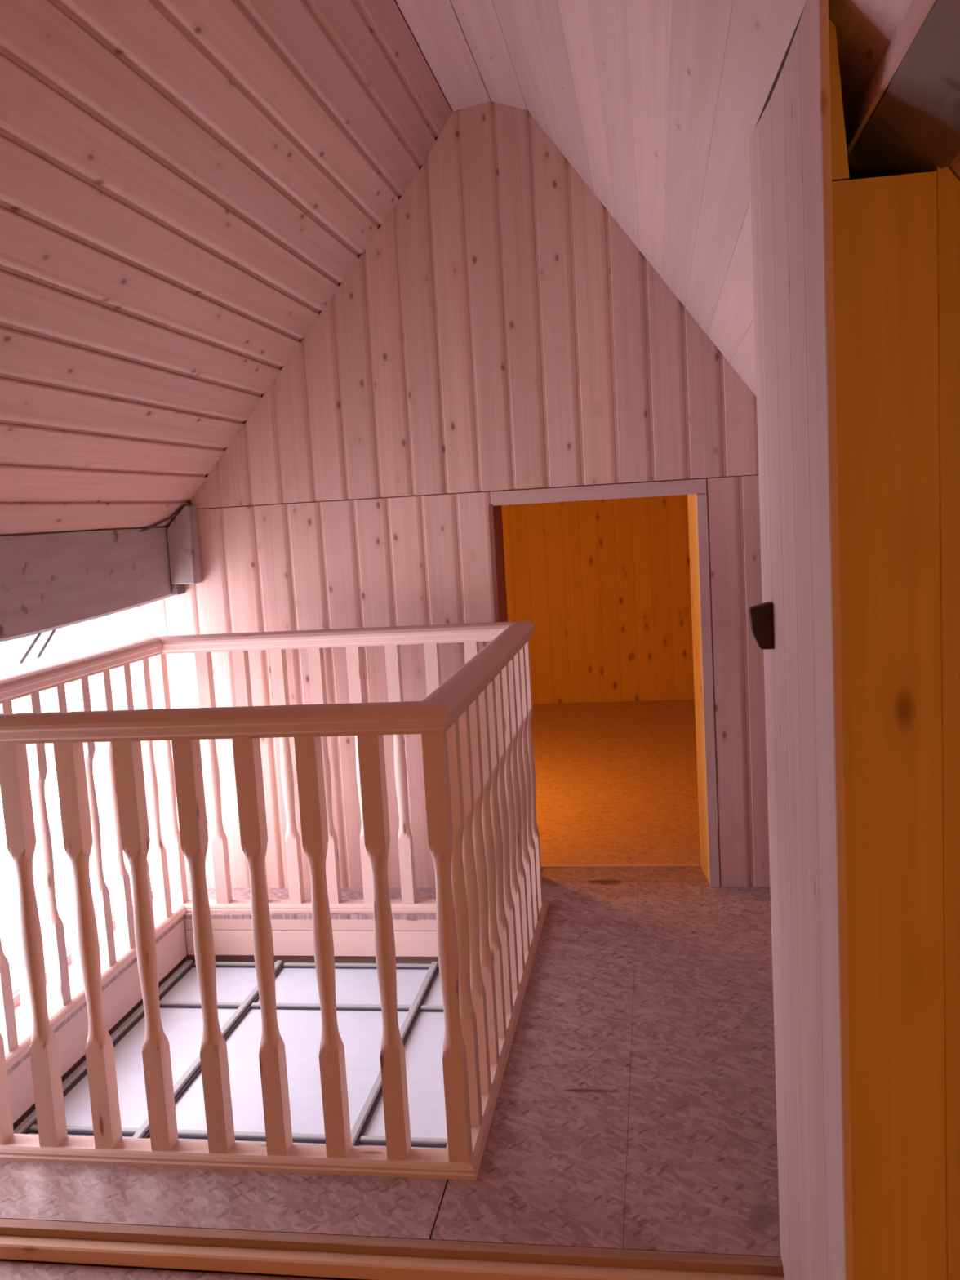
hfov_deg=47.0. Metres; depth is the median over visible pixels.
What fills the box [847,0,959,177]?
beam
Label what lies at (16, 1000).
wall
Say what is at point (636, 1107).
floor
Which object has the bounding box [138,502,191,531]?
cable
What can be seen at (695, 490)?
door frame
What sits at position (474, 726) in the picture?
balustrade
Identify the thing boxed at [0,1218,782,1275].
trim
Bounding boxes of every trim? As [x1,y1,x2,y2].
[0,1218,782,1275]
[0,1234,783,1279]
[845,0,935,156]
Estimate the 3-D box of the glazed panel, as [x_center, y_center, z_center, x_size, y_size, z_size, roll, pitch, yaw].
[-0.608,1.340,3.494,1.340,0.032,1.525,-2,7,9]
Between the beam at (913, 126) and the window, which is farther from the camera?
the window
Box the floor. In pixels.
[0,699,781,1279]
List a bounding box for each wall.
[13,608,153,1007]
[140,100,769,888]
[501,494,694,704]
[831,166,959,1279]
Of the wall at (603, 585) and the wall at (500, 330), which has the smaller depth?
the wall at (500, 330)
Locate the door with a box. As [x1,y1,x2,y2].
[749,0,853,1279]
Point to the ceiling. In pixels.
(187, 187)
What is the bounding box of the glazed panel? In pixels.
[13,959,447,1149]
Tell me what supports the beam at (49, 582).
attached to the ceiling
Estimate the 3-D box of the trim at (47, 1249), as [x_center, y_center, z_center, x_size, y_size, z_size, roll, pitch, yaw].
[-0.532,1.309,2.342,2.300,0.036,0.046,-2,7,9]
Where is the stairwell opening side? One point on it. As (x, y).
(291, 937)
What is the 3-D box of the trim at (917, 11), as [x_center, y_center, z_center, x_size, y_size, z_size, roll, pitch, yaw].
[0.391,-0.593,0.803,0.014,0.042,1.440,-2,7,9]
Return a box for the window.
[11,606,161,994]
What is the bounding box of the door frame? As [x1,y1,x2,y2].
[488,479,719,887]
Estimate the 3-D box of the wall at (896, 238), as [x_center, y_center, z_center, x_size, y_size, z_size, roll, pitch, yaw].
[0.974,0.364,1.409,0.998,1.955,0.035,-2,7,9]
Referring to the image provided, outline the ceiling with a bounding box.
[0,0,959,536]
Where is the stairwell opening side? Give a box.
[7,919,448,1149]
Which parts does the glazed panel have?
pane, pane, pane, pane, pane, pane, pane, pane, pane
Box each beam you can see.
[0,527,185,642]
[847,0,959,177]
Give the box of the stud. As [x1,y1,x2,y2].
[828,17,849,181]
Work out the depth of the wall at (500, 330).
4.23 m
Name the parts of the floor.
osb panel, osb panel, osb panel, osb panel, osb panel, osb panel, osb panel, osb panel, osb panel, osb panel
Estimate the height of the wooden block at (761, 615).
0.080 m
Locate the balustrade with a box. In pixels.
[0,621,548,1180]
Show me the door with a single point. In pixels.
(790, 153)
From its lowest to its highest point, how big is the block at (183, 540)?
0.310 m
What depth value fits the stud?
1.35 m
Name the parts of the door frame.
head casing, casing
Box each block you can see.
[166,505,202,584]
[748,601,774,649]

